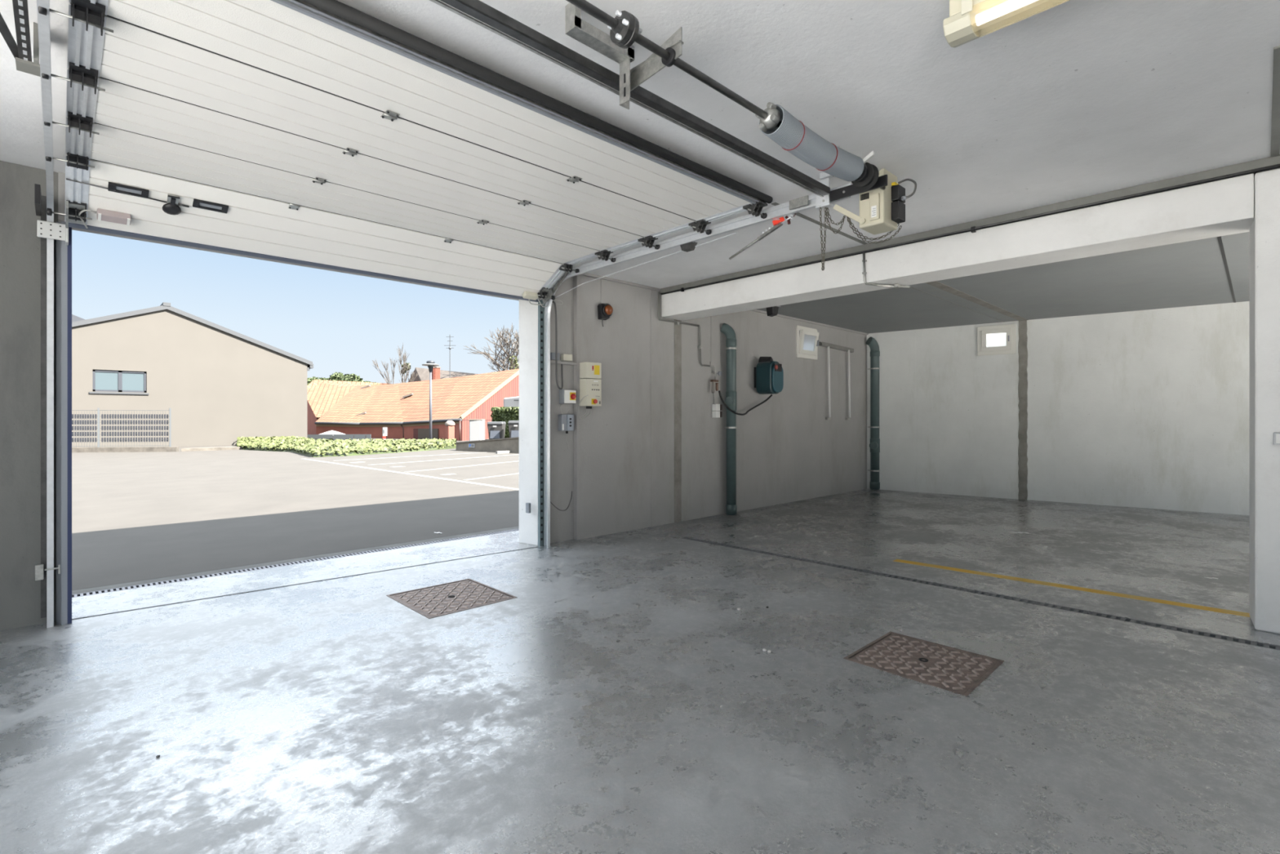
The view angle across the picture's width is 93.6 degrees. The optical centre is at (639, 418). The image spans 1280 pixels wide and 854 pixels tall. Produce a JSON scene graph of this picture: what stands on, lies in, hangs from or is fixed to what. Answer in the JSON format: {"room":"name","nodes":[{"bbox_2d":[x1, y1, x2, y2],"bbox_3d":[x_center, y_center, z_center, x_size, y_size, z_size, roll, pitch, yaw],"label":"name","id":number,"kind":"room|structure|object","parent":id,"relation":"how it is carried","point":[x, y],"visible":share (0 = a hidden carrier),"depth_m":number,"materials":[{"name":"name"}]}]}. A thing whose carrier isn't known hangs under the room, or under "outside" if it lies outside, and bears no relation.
{"room":"garage","nodes":[
{"label":"garage","id":0,"kind":"room"},
{"bbox_2d":[0,160,57,631],"bbox_3d":[-4.633,-0.150,3.714,1.495,3.100,0.220,0,0,-44],"label":"wall","id":1,"kind":"structure","parent":0,"point":[20,243],"depth_m":4.03,"materials":[{"name":"concrete"}]},
{"bbox_2d":[34,0,71,627],"bbox_3d":[-2.693,-0.102,2.751,0.177,3.003,3.900,0,0,-44],"label":"door track","id":2,"kind":"object","parent":1,"relation":"attached to","point":[47,230],"visible":0.92,"depth_m":4.05,"materials":[{"name":"metal"}]},
{"bbox_2d":[71,546,537,619],"bbox_3d":[-2.560,1.398,5.358,3.771,0.004,0.015,0,0,-40],"label":"trim","id":3,"kind":"structure","parent":1,"relation":"attached to","point":[536,546],"depth_m":5.00,"materials":[{"name":"grey metal"}]},
{"bbox_2d":[57,171,519,300],"bbox_3d":[-2.676,-1.535,5.590,3.925,0.330,0.240,0,0,-44],"label":"lintel","id":4,"kind":"object","parent":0,"point":[61,176],"visible":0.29,"depth_m":4.78,"materials":[{"name":"paint"}]},
{"bbox_2d":[550,275,573,542],"bbox_3d":[-0.996,-0.150,6.948,0.380,3.100,0.260,0,0,-44],"label":"wall","id":5,"kind":"structure","parent":0,"point":[562,458],"depth_m":6.87,"materials":[{"name":"paint"}]},
{"bbox_2d":[525,502,530,513],"bbox_3d":[-1.232,0.985,6.636,0.027,0.110,0.060,0,0,-44],"label":"photocell","id":6,"kind":"object","parent":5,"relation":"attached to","point":[527,504],"visible":1,"depth_m":6.62,"materials":[{"name":"grey plastic"}]},
{"bbox_2d":[519,299,537,545],"bbox_3d":[-1.206,0.020,6.759,0.184,2.760,0.280,0,0,-44],"label":"trim","id":7,"kind":"structure","parent":5,"relation":"attached to","point":[528,313],"depth_m":6.71,"materials":[{"name":"white paint"}]},
{"bbox_2d":[550,352,572,361],"bbox_3d":[-0.896,-0.700,6.819,0.285,0.080,0.055,0,0,-44],"label":"junction box","id":8,"kind":"object","parent":5,"relation":"attached to","point":[564,357],"visible":0.8,"depth_m":6.82,"materials":[{"name":"beige plastic"}]},
{"bbox_2d":[550,360,577,364],"bbox_3d":[-0.885,-0.632,6.832,0.378,0.025,0.060,0,0,-44],"label":"trim","id":9,"kind":"structure","parent":5,"relation":"attached to","point":[551,362],"depth_m":6.83,"materials":[{"name":"paint"}]},
{"bbox_2d":[558,403,574,448],"bbox_3d":[-0.833,0.087,6.851,0.180,0.529,0.101,0,0,-44],"label":"station","id":10,"kind":"object","parent":5,"relation":"attached to","point":[566,421],"visible":1,"depth_m":6.81,"materials":[{"name":"grey plastic"}]},
{"bbox_2d":[559,389,576,403],"bbox_3d":[-0.813,-0.250,6.852,0.180,0.160,0.123,0,0,-44],"label":"switch","id":11,"kind":"object","parent":5,"relation":"attached to","point":[565,396],"visible":1,"depth_m":6.82,"materials":[{"name":"white plastic"}]},
{"bbox_2d":[552,300,563,389],"bbox_3d":[-0.918,-0.819,6.747,0.046,0.980,0.206,0,0,26],"label":"cable","id":12,"kind":"object","parent":11,"relation":"attached to","point":[553,302],"visible":0.97,"depth_m":6.70,"materials":[{"name":"grey plastic"}]},
{"bbox_2d":[537,182,851,546],"bbox_3d":[0.176,-0.105,5.387,0.119,3.010,3.606,0,0,-44],"label":"door track","id":13,"kind":"object","parent":5,"relation":"attached to","point":[686,241],"visible":0.88,"depth_m":6.59,"materials":[{"name":"metal"}]},
{"bbox_2d":[38,0,773,306],"bbox_3d":[-1.432,-1.432,4.226,3.924,0.436,3.031,0,0,-44],"label":"door","id":14,"kind":"structure","parent":13,"relation":"attached to","point":[326,134],"depth_m":3.65,"materials":[{"name":"white metal"}]},
{"bbox_2d":[728,213,795,259],"bbox_3d":[0.935,-1.477,4.789,0.122,0.232,0.790,0,0,-32],"label":"rod","id":15,"kind":"object","parent":13,"relation":"attached to","point":[777,223],"visible":0.92,"depth_m":4.63,"materials":[{"name":"metal"}]},
{"bbox_2d":[0,488,1279,853],"bbox_3d":[3.143,1.460,5.023,15.300,0.120,10.060,0,0,-44],"label":"floor","id":16,"kind":"structure","parent":0,"point":[624,701],"depth_m":2.97,"materials":[{"name":"concrete"}]},
{"bbox_2d":[386,578,517,618],"bbox_3d":[-1.484,1.447,4.732,0.718,0.106,0.768,0,0,-44],"label":"manhole cover","id":17,"kind":"object","parent":16,"relation":"in","point":[438,600],"visible":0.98,"depth_m":4.71,"materials":[{"name":"metal"}]},
{"bbox_2d":[843,631,1004,696],"bbox_3d":[1.645,1.447,3.490,0.633,0.106,0.663,0,0,-44],"label":"manhole cover","id":18,"kind":"object","parent":16,"relation":"in","point":[953,669],"visible":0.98,"depth_m":3.46,"materials":[{"name":"metal"}]},
{"bbox_2d":[681,537,1279,650],"bbox_3d":[3.330,1.458,4.251,0.104,0.114,8.002,0,0,-45],"label":"drain grate","id":19,"kind":"object","parent":16,"relation":"in","point":[1079,611],"visible":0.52,"depth_m":4.62,"materials":[{"name":"metal"}]},
{"bbox_2d":[893,559,1249,617],"bbox_3d":[3.445,1.399,5.106,2.504,0.001,0.116,0,0,43],"label":"floor marking","id":20,"kind":"object","parent":16,"relation":"on","point":[1123,595],"depth_m":4.91,"materials":[{"name":"yellow paint"}]},
{"bbox_2d":[1249,168,1279,633],"bbox_3d":[5.350,-0.115,2.918,0.350,3.030,3.365,0,0,-44],"label":"wall pier","id":21,"kind":"object","parent":16,"relation":"on","point":[1264,229],"visible":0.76,"depth_m":3.95,"materials":[{"name":"white paint"}]},
{"bbox_2d":[1273,432,1279,444],"bbox_3d":[4.150,0.130,3.877,0.041,0.080,0.092,0,0,-44],"label":"wall switch","id":22,"kind":"object","parent":21,"relation":"attached to","point":[1276,435],"visible":1,"depth_m":3.89,"materials":[{"name":"grey plastic"}]},
{"bbox_2d":[0,0,1279,333],"bbox_3d":[3.487,-1.875,4.883,15.400,0.349,9.380,0,0,-44],"label":"ceiling","id":23,"kind":"structure","parent":0,"point":[1070,100],"depth_m":3.30,"materials":[{"name":"paint"}]},
{"bbox_2d":[0,0,40,76],"bbox_3d":[-2.511,-1.615,2.337,0.225,0.170,0.759,0,0,-42],"label":"hanger","id":24,"kind":"object","parent":23,"relation":"attached to","point":[21,51],"visible":0.98,"depth_m":2.50,"materials":[{"name":"metal"}]},
{"bbox_2d":[565,2,684,109],"bbox_3d":[-0.064,-1.550,2.496,0.376,0.300,0.320,0,0,-44],"label":"bracket","id":25,"kind":"object","parent":23,"relation":"hanging from","point":[576,28],"visible":0.91,"depth_m":2.57,"materials":[{"name":"metal"}]},
{"bbox_2d":[566,0,879,190],"bbox_3d":[0.009,-1.536,2.423,4.180,0.218,0.177,0,0,-44],"label":"shaft","id":26,"kind":"object","parent":25,"relation":"attached to","point":[775,122],"visible":1,"depth_m":3.08,"materials":[{"name":"metal"}]},
{"bbox_2d":[832,168,916,234],"bbox_3d":[1.587,-1.482,4.076,0.437,0.365,0.317,0,0,-21],"label":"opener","id":27,"kind":"object","parent":26,"relation":"attached to","point":[881,209],"visible":0.96,"depth_m":4.05,"materials":[{"name":"beige plastic"}]},
{"bbox_2d":[765,305,781,316],"bbox_3d":[1.917,-1.583,8.628,0.280,0.233,0.118,0,0,-44],"label":"ceiling sensor","id":28,"kind":"object","parent":23,"relation":"attached to","point":[771,311],"visible":0.67,"depth_m":8.57,"materials":[{"name":"black plastic"}]},
{"bbox_2d":[771,202,867,244],"bbox_3d":[1.623,-1.698,5.293,1.590,0.004,0.040,0,0,-44],"label":"trim","id":29,"kind":"structure","parent":23,"relation":"attached to","point":[798,214],"depth_m":5.31,"materials":[{"name":"grey paint"}]},
{"bbox_2d":[815,172,887,209],"bbox_3d":[1.413,-1.583,4.023,0.062,0.235,0.505,0,0,-44],"label":"bracket","id":30,"kind":"object","parent":23,"relation":"attached to","point":[824,202],"visible":0.74,"depth_m":4.07,"materials":[{"name":"metal"}]},
{"bbox_2d":[429,0,830,197],"bbox_3d":[-0.091,-1.550,2.800,3.800,0.050,0.065,0,0,-44],"label":"rail","id":31,"kind":"object","parent":30,"relation":"attached to","point":[478,10],"visible":0.9,"depth_m":2.72,"materials":[{"name":"metal"}]},
{"bbox_2d":[819,205,902,270],"bbox_3d":[1.542,-1.268,4.201,0.598,0.482,0.019,0,0,-6],"label":"chain","id":32,"kind":"object","parent":30,"relation":"hanging from","point":[826,213],"visible":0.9,"depth_m":4.18,"materials":[{"name":"grey metal"}]},
{"bbox_2d":[942,0,1069,47],"bbox_3d":[1.697,-1.607,1.986,0.156,0.185,1.270,0,0,-44],"label":"ceiling lamp","id":33,"kind":"object","parent":23,"relation":"attached to","point":[968,20],"visible":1,"depth_m":2.31,"materials":[{"name":"beige plastic"}]},
{"bbox_2d":[949,0,984,17],"bbox_3d":[1.697,-1.646,1.986,0.124,0.108,1.230,0,0,-44],"label":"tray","id":34,"kind":"object","parent":33,"relation":"on","point":[957,7],"depth_m":2.34,"materials":[{"name":"beige plastic"}]},
{"bbox_2d":[1270,45,1279,157],"bbox_3d":[3.505,-1.695,3.309,1.640,0.010,0.040,0,0,-44],"label":"trim","id":35,"kind":"structure","parent":23,"relation":"attached to","point":[1275,126],"depth_m":3.26,"materials":[{"name":"grey paint"}]},
{"bbox_2d":[573,274,866,539],"bbox_3d":[2.003,-0.150,9.802,7.900,3.100,0.320,0,0,-44],"label":"wall","id":36,"kind":"structure","parent":0,"point":[787,449],"depth_m":8.47,"materials":[{"name":"paint"}]},
{"bbox_2d":[578,361,601,419],"bbox_3d":[-0.573,-0.317,6.976,0.252,0.666,0.165,0,0,-44],"label":"control box","id":37,"kind":"object","parent":36,"relation":"attached to","point":[590,373],"visible":1,"depth_m":6.94,"materials":[{"name":"beige plastic"}]},
{"bbox_2d":[597,302,613,326],"bbox_3d":[-0.398,-1.235,7.151,0.163,0.278,0.157,0,0,-44],"label":"warning lamp","id":38,"kind":"object","parent":36,"relation":"attached to","point":[605,311],"visible":1,"depth_m":7.11,"materials":[{"name":"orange plastic"}]},
{"bbox_2d":[650,289,652,526],"bbox_3d":[0.146,-0.130,7.781,0.020,3.060,0.008,0,0,-44],"label":"trim","id":39,"kind":"structure","parent":36,"relation":"attached to","point":[651,290],"depth_m":7.77,"materials":[{"name":"paint"}]},
{"bbox_2d":[674,319,681,522],"bbox_3d":[0.512,0.000,8.136,0.140,2.800,0.006,0,0,-44],"label":"trim","id":40,"kind":"structure","parent":36,"relation":"attached to","point":[677,328],"depth_m":8.13,"materials":[{"name":"concrete"}]},
{"bbox_2d":[657,291,710,366],"bbox_3d":[0.609,-1.194,8.199,1.053,0.911,0.049,0,0,-44],"label":"conduit","id":41,"kind":"object","parent":36,"relation":"attached to","point":[677,322],"visible":1,"depth_m":8.23,"materials":[{"name":"grey paint"}]},
{"bbox_2d":[711,315,711,373],"bbox_3d":[1.022,-1.155,8.627,0.015,1.010,0.008,0,0,-44],"label":"duct","id":42,"kind":"object","parent":36,"relation":"attached to","point":[711,316],"visible":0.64,"depth_m":8.62,"materials":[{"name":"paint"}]},
{"bbox_2d":[709,361,722,392],"bbox_3d":[1.085,-0.588,8.617,0.215,0.445,0.070,0,0,-44],"label":"valve","id":43,"kind":"object","parent":36,"relation":"attached to","point":[720,373],"visible":1,"depth_m":8.61,"materials":[{"name":"metal"}]},
{"bbox_2d":[711,404,722,417],"bbox_3d":[1.112,-0.113,8.667,0.140,0.195,0.074,0,0,-44],"label":"wall socket","id":44,"kind":"object","parent":36,"relation":"attached to","point":[716,408],"visible":1,"depth_m":8.63,"materials":[{"name":"white plastic"}]},
{"bbox_2d":[580,272,868,334],"bbox_3d":[2.056,-1.685,9.610,7.690,0.030,0.030,0,0,-44],"label":"trim","id":45,"kind":"structure","parent":36,"relation":"attached to","point":[592,275],"depth_m":7.85,"materials":[{"name":"paint"}]},
{"bbox_2d":[720,323,737,515],"bbox_3d":[1.292,-0.001,8.778,0.235,2.799,0.188,0,0,30],"label":"drain pipe","id":46,"kind":"object","parent":36,"relation":"attached to","point":[731,341],"visible":0.97,"depth_m":8.71,"materials":[{"name":"green plastic"}]},
{"bbox_2d":[754,356,783,394],"bbox_3d":[1.998,-0.674,9.296,0.310,0.589,0.399,0,0,-44],"label":"hose reel","id":47,"kind":"object","parent":36,"relation":"attached to","point":[768,373],"visible":1,"depth_m":9.19,"materials":[{"name":"teal plastic"}]},
{"bbox_2d":[718,390,772,415],"bbox_3d":[1.613,-0.225,8.974,1.233,0.356,0.198,0,0,-44],"label":"air hose","id":48,"kind":"object","parent":47,"relation":"hanging from","point":[719,392],"visible":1,"depth_m":8.70,"materials":[{"name":"black rubber"}]},
{"bbox_2d":[795,324,819,359],"bbox_3d":[2.917,-1.310,10.389,0.670,0.540,0.126,0,0,-44],"label":"window","id":49,"kind":"structure","parent":36,"relation":"in","point":[806,344],"depth_m":10.35,"materials":[{"name":"white plastic"}]},
{"bbox_2d":[818,341,853,419],"bbox_3d":[3.652,-0.675,11.117,1.200,1.390,0.078,0,0,-44],"label":"wall rack","id":50,"kind":"object","parent":36,"relation":"attached to","point":[828,345],"visible":1,"depth_m":11.01,"materials":[{"name":"grey metal"}]},
{"bbox_2d":[658,155,1279,293],"bbox_3d":[3.239,-1.667,5.143,0.495,0.065,8.099,0,0,-44],"label":"trim","id":51,"kind":"structure","parent":36,"relation":"attached to","point":[1265,162],"depth_m":4.91,"materials":[{"name":"grey paint"}]},
{"bbox_2d":[660,163,1279,294],"bbox_3d":[3.033,-1.629,4.979,0.016,0.018,7.950,0,0,-44],"label":"beam","id":52,"kind":"structure","parent":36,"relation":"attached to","point":[1276,165],"depth_m":4.88,"materials":[{"name":"metal"}]},
{"bbox_2d":[661,166,1279,294],"bbox_3d":[3.237,-1.637,5.141,0.400,0.013,8.099,0,0,-44],"label":"trim","id":53,"kind":"structure","parent":36,"relation":"attached to","point":[1276,167],"depth_m":4.88,"materials":[{"name":"black plastic"}]},
{"bbox_2d":[661,173,1253,320],"bbox_3d":[2.327,-1.482,6.098,0.420,0.295,5.459,0,0,-44],"label":"beam","id":54,"kind":"structure","parent":0,"point":[1222,207],"depth_m":5.06,"materials":[{"name":"white paint"}]},
{"bbox_2d":[862,252,910,288],"bbox_3d":[2.437,-1.465,5.942,0.512,0.330,0.061,0,0,-11],"label":"conduit","id":55,"kind":"object","parent":54,"relation":"attached to","point":[864,260],"visible":1,"depth_m":5.91,"materials":[{"name":"metal"}]},
{"bbox_2d":[866,301,1249,515],"bbox_3d":[8.259,-0.150,9.320,9.200,3.100,0.300,0,0,38],"label":"wall","id":56,"kind":"structure","parent":0,"point":[1148,408],"depth_m":9.88,"materials":[{"name":"grey concrete"}]},
{"bbox_2d":[866,337,879,489],"bbox_3d":[4.615,-0.110,11.914,0.260,3.018,0.242,0,0,-44],"label":"drain pipe","id":57,"kind":"object","parent":56,"relation":"attached to","point":[874,445],"visible":1,"depth_m":11.85,"materials":[{"name":"green plastic"}]},
{"bbox_2d":[915,329,915,492],"bbox_3d":[5.251,-0.150,11.470,0.006,3.100,0.012,0,0,-44],"label":"trim","id":58,"kind":"structure","parent":56,"relation":"attached to","point":[915,330],"depth_m":11.47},
{"bbox_2d":[910,286,1004,322],"bbox_3d":[4.327,-1.699,8.568,5.870,0.004,0.015,0,0,-44],"label":"trim","id":59,"kind":"structure","parent":56,"relation":"attached to","point":[910,286],"depth_m":8.85,"materials":[{"name":"grey paint"}]},
{"bbox_2d":[924,280,1027,320],"bbox_3d":[4.531,-1.698,8.358,5.870,0.004,0.130,0,0,-44],"label":"trim","id":60,"kind":"structure","parent":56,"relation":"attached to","point":[939,285],"depth_m":8.57,"materials":[{"name":"concrete"}]},
{"bbox_2d":[977,324,1016,355],"bbox_3d":[6.291,-1.389,10.619,0.591,0.518,0.099,0,0,37],"label":"window","id":61,"kind":"structure","parent":56,"relation":"in","point":[997,340],"depth_m":10.62,"materials":[{"name":"white plastic"}]},
{"bbox_2d":[1017,320,1027,499],"bbox_3d":[6.624,-0.150,10.400,0.142,3.100,0.004,0,0,38],"label":"trim","id":62,"kind":"structure","parent":56,"relation":"attached to","point":[1022,344],"depth_m":10.40,"materials":[{"name":"concrete"}]},
{"bbox_2d":[1217,235,1235,302],"bbox_3d":[6.540,-1.699,6.709,6.470,0.004,0.025,0,0,-44],"label":"trim","id":63,"kind":"structure","parent":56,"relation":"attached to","point":[1220,240],"depth_m":6.67,"materials":[{"name":"black plastic"}]},
{"label":"outside","id":64,"kind":"structure","parent":0,"visible":0},
{"bbox_2d":[408,365,476,382],"bbox_3d":[-19.920,-3.701,58.757,13.055,3.184,3.423,0,0,30],"label":"house","id":65,"kind":"structure","parent":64,"point":[424,373],"depth_m":59.76,"materials":[{"name":"brown"}]},
{"bbox_2d":[446,334,453,377],"bbox_3d":[-17.694,-5.712,56.000,1.095,4.222,0.198,0,0,-8],"label":"antenna","id":66,"kind":"object","parent":65,"relation":"on","point":[450,348],"visible":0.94,"depth_m":55.97,"materials":[{"name":"grey metal"}]},
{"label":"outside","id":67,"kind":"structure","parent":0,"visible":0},
{"bbox_2d":[71,437,519,590],"bbox_3d":[-40.177,1.450,63.198,150.000,0.100,133.260,0,0,-44],"label":"ground","id":68,"kind":"structure","parent":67,"point":[147,515],"depth_m":9.49,"materials":[{"name":"grey asphalt"}]},
{"bbox_2d":[71,314,85,322],"bbox_3d":[-41.097,-4.053,40.617,6.600,6.907,5.000,0,0,-44],"label":"house","id":69,"kind":"structure","parent":68,"relation":"on","point":[74,318],"depth_m":40.30,"materials":[{"name":"white paint"}]},
{"bbox_2d":[71,446,178,452],"bbox_3d":[-22.260,1.300,25.303,5.211,0.200,0.354,0,0,-8],"label":"kerb stone","id":70,"kind":"object","parent":68,"relation":"on","point":[115,449],"visible":0.64,"depth_m":25.23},
{"bbox_2d":[71,408,99,447],"bbox_3d":[-23.432,0.375,25.082,1.568,1.650,0.087,0,0,-10],"label":"mesh fence","id":71,"kind":"object","parent":70,"relation":"on","point":[76,428],"visible":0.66,"depth_m":25.13,"materials":[{"name":"grey metal"}]},
{"bbox_2d":[99,408,171,447],"bbox_3d":[-21.309,0.375,25.398,2.715,1.650,0.088,0,0,-9],"label":"mesh fence","id":72,"kind":"object","parent":70,"relation":"on","point":[103,415],"visible":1,"depth_m":25.42,"materials":[{"name":"grey metal"}]},
{"bbox_2d":[71,302,313,447],"bbox_3d":[-29.115,-2.138,35.734,13.273,7.277,16.140,0,0,-44],"label":"building","id":73,"kind":"structure","parent":68,"relation":"on","point":[220,384],"depth_m":30.48,"materials":[{"name":"beige paint"}]},
{"bbox_2d":[181,445,247,451],"bbox_3d":[-18.776,1.340,26.936,1.054,0.120,3.040,0,0,29],"label":"gravel strip","id":74,"kind":"object","parent":68,"relation":"on","point":[215,448],"visible":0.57,"depth_m":26.45,"materials":[{"name":"stone"}]},
{"bbox_2d":[306,376,329,385],"bbox_3d":[-48.975,-1.466,90.235,5.287,9.732,4.873,0,0,-44],"label":"leafy tree","id":75,"kind":"object","parent":68,"relation":"on","point":[309,380],"visible":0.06,"depth_m":89.39,"materials":[{"name":"green plant"}]},
{"bbox_2d":[306,434,333,440],"bbox_3d":[-20.348,1.195,38.030,1.854,0.410,0.060,0,0,0],"label":"fence panel","id":76,"kind":"object","parent":68,"relation":"on","point":[313,436],"visible":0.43,"depth_m":38.00,"materials":[{"name":"grey metal"}]},
{"bbox_2d":[320,430,345,434],"bbox_3d":[-21.000,1.099,41.000,1.940,0.602,1.940,0,0,-22],"label":"parasol","id":77,"kind":"object","parent":68,"relation":"on","point":[331,432],"visible":0.54,"depth_m":40.62,"materials":[{"name":"white fabric"}]},
{"bbox_2d":[333,434,353,439],"bbox_3d":[-18.747,1.195,38.030,1.264,0.410,0.060,0,0,0],"label":"fence panel","id":78,"kind":"object","parent":68,"relation":"on","point":[344,437],"visible":0.64,"depth_m":38.00,"materials":[{"name":"grey metal"}]},
{"bbox_2d":[328,372,364,382],"bbox_3d":[-44.749,-1.805,91.599,5.429,10.411,6.827,0,0,-44],"label":"leafy tree","id":79,"kind":"object","parent":68,"relation":"on","point":[339,376],"visible":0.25,"depth_m":89.79,"materials":[{"name":"green plant"}]},
{"bbox_2d":[236,435,457,457],"bbox_3d":[-15.012,1.160,29.855,8.156,0.480,16.213,0,0,-44],"label":"hedge","id":80,"kind":"object","parent":68,"relation":"on","point":[308,446],"visible":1,"depth_m":26.16,"materials":[{"name":"green plant"}]},
{"bbox_2d":[306,379,387,434],"bbox_3d":[-26.996,-0.577,53.302,4.528,5.857,13.703,0,0,-1],"label":"barn","id":81,"kind":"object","parent":68,"relation":"on","point":[322,395],"visible":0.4,"depth_m":50.85,"materials":[{"name":"ceramic"}]},
{"bbox_2d":[354,434,365,439],"bbox_3d":[-17.715,1.195,38.030,0.716,0.410,0.060,0,0,0],"label":"fence panel","id":82,"kind":"object","parent":68,"relation":"on","point":[356,436],"visible":0.64,"depth_m":38.00,"materials":[{"name":"grey metal"}]},
{"bbox_2d":[382,426,386,439],"bbox_3d":[-12.531,0.913,29.525,0.205,0.975,0.113,0,0,-44],"label":"marker post","id":83,"kind":"object","parent":68,"relation":"on","point":[384,428],"visible":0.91,"depth_m":29.47,"materials":[{"name":"grey plastic"}]},
{"bbox_2d":[373,344,418,384],"bbox_3d":[-23.946,-2.529,58.932,3.928,9.889,2.703,0,0,-40],"label":"bare tree","id":84,"kind":"object","parent":68,"relation":"on","point":[405,366],"visible":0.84,"depth_m":59.23,"materials":[{"name":"grey plant"}]},
{"bbox_2d":[302,458,519,490],"bbox_3d":[-6.985,1.397,16.323,13.368,0.003,0.160,0,0,44],"label":"parking line","id":85,"kind":"object","parent":68,"relation":"on","point":[500,486],"visible":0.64,"depth_m":14.54,"materials":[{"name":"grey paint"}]},
{"bbox_2d":[342,452,481,460],"bbox_3d":[-8.282,1.397,22.486,0.130,0.003,6.291,0,0,37],"label":"parking line","id":86,"kind":"object","parent":68,"relation":"on","point":[477,452],"visible":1,"depth_m":22.03,"materials":[{"name":"grey paint"}]},
{"bbox_2d":[314,368,519,440],"bbox_3d":[-18.823,-0.712,49.665,24.475,6.224,13.659,0,0,29],"label":"house","id":87,"kind":"structure","parent":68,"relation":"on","point":[403,408],"depth_m":43.39,"materials":[{"name":"tile"}]},
{"bbox_2d":[402,393,413,397],"bbox_3d":[-17.824,-1.767,46.200,0.739,0.353,0.300,0,0,0],"label":"roof vent","id":88,"kind":"object","parent":87,"relation":"attached to","point":[410,395],"depth_m":46.05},
{"bbox_2d":[422,360,439,439],"bbox_3d":[-11.140,-0.848,32.000,0.900,4.496,0.900,0,0,-44],"label":"street lamp","id":89,"kind":"object","parent":68,"relation":"on","point":[430,363],"visible":0.97,"depth_m":31.94,"materials":[{"name":"grey metal"}]},
{"bbox_2d":[366,453,519,465],"bbox_3d":[-6.446,1.397,20.827,0.130,0.003,6.450,0,0,33],"label":"parking line","id":90,"kind":"object","parent":68,"relation":"on","point":[517,454],"visible":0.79,"depth_m":20.28,"materials":[{"name":"grey paint"}]},
{"bbox_2d":[444,420,455,439],"bbox_3d":[-11.375,1.255,36.000,0.600,2.290,0.600,0,0,-44],"label":"pillar","id":91,"kind":"structure","parent":68,"relation":"on","point":[450,428],"depth_m":35.83,"materials":[{"name":"brown stone"}]},
{"bbox_2d":[408,460,519,471],"bbox_3d":[-5.032,1.397,17.863,0.130,0.003,4.793,0,0,28],"label":"parking line","id":92,"kind":"object","parent":68,"relation":"on","point":[517,460],"visible":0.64,"depth_m":17.52,"materials":[{"name":"grey paint"}]},
{"bbox_2d":[455,436,519,453],"bbox_3d":[-6.114,1.041,25.326,4.593,0.718,0.414,0,0,31],"label":"wall","id":93,"kind":"structure","parent":68,"relation":"on","point":[512,444],"depth_m":25.16,"materials":[{"name":"concrete"}]},
{"bbox_2d":[463,322,519,372],"bbox_3d":[-11.409,-3.265,56.176,7.128,11.404,13.002,0,0,-44],"label":"bare tree","id":94,"kind":"object","parent":68,"relation":"on","point":[513,364],"visible":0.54,"depth_m":56.56,"materials":[{"name":"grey plant"}]},
{"bbox_2d":[464,472,519,479],"bbox_3d":[-3.495,1.397,14.616,0.130,0.003,2.107,0,0,28],"label":"parking line","id":95,"kind":"object","parent":68,"relation":"on","point":[517,473],"visible":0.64,"depth_m":14.45,"materials":[{"name":"grey paint"}]},
{"bbox_2d":[495,450,510,453],"bbox_3d":[-5.531,1.350,24.287,0.120,0.100,0.618,0,0,41],"label":"wheel stop","id":96,"kind":"object","parent":68,"relation":"on","point":[496,451],"visible":1,"depth_m":24.18,"materials":[{"name":"grey paint"}]},
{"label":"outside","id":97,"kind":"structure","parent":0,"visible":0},
{"bbox_3d":[29.334,1.450,-8.783,150.000,0.100,66.610,0,0,-44],"label":"ground","id":98,"kind":"structure","parent":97,"visible":0},
{"bbox_2d":[71,525,519,594],"bbox_3d":[-1.035,1.460,8.269,18.000,0.119,0.144,0,0,-44],"label":"trim","id":99,"kind":"structure","parent":98,"relation":"in","point":[191,575],"depth_m":5.81,"materials":[{"name":"metal"}]},
{"bbox_2d":[71,528,519,597],"bbox_3d":[-3.024,1.458,6.154,5.400,0.114,0.125,0,0,-44],"label":"drain grate","id":100,"kind":"object","parent":98,"relation":"in","point":[82,594],"visible":0.34,"depth_m":5.71,"materials":[{"name":"metal"}]},
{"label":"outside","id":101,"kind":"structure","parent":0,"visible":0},
{"bbox_3d":[-4.924,1.250,32.731,12.829,0.300,13.087,0,0,-44],"label":"terrace","id":102,"kind":"object","parent":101,"visible":0},
{"bbox_2d":[469,418,484,440],"bbox_3d":[-7.978,0.562,29.556,0.720,1.076,1.214,0,0,-11],"label":"base cabinet","id":103,"kind":"object","parent":102,"relation":"on","point":[477,426],"visible":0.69,"depth_m":29.00,"materials":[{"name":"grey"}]},
{"bbox_2d":[487,421,506,439],"bbox_3d":[-6.555,0.612,27.495,0.714,0.950,0.730,0,0,0],"label":"wheelie bin","id":104,"kind":"object","parent":102,"relation":"on","point":[496,429],"visible":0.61,"depth_m":27.19,"materials":[{"name":"grey plastic"}]},
{"bbox_2d":[490,406,519,438],"bbox_3d":[-6.557,0.262,30.993,3.260,1.783,1.158,0,0,24],"label":"hedge","id":105,"kind":"object","parent":102,"relation":"on","point":[505,414],"visible":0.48,"depth_m":30.60,"materials":[{"name":"green plant"}]},
{"bbox_2d":[503,395,519,407],"bbox_3d":[-6.944,-0.140,34.670,1.720,2.379,2.802,0,0,-7],"label":"van","id":106,"kind":"object","parent":102,"relation":"on","point":[513,401],"visible":0.23,"depth_m":33.87,"materials":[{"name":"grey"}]},
{"bbox_2d":[507,420,519,437],"bbox_3d":[-5.508,0.589,26.995,0.701,0.998,0.730,0,0,0],"label":"wheelie bin","id":107,"kind":"object","parent":102,"relation":"on","point":[513,425],"visible":0.37,"depth_m":26.65,"materials":[{"name":"grey plastic"}]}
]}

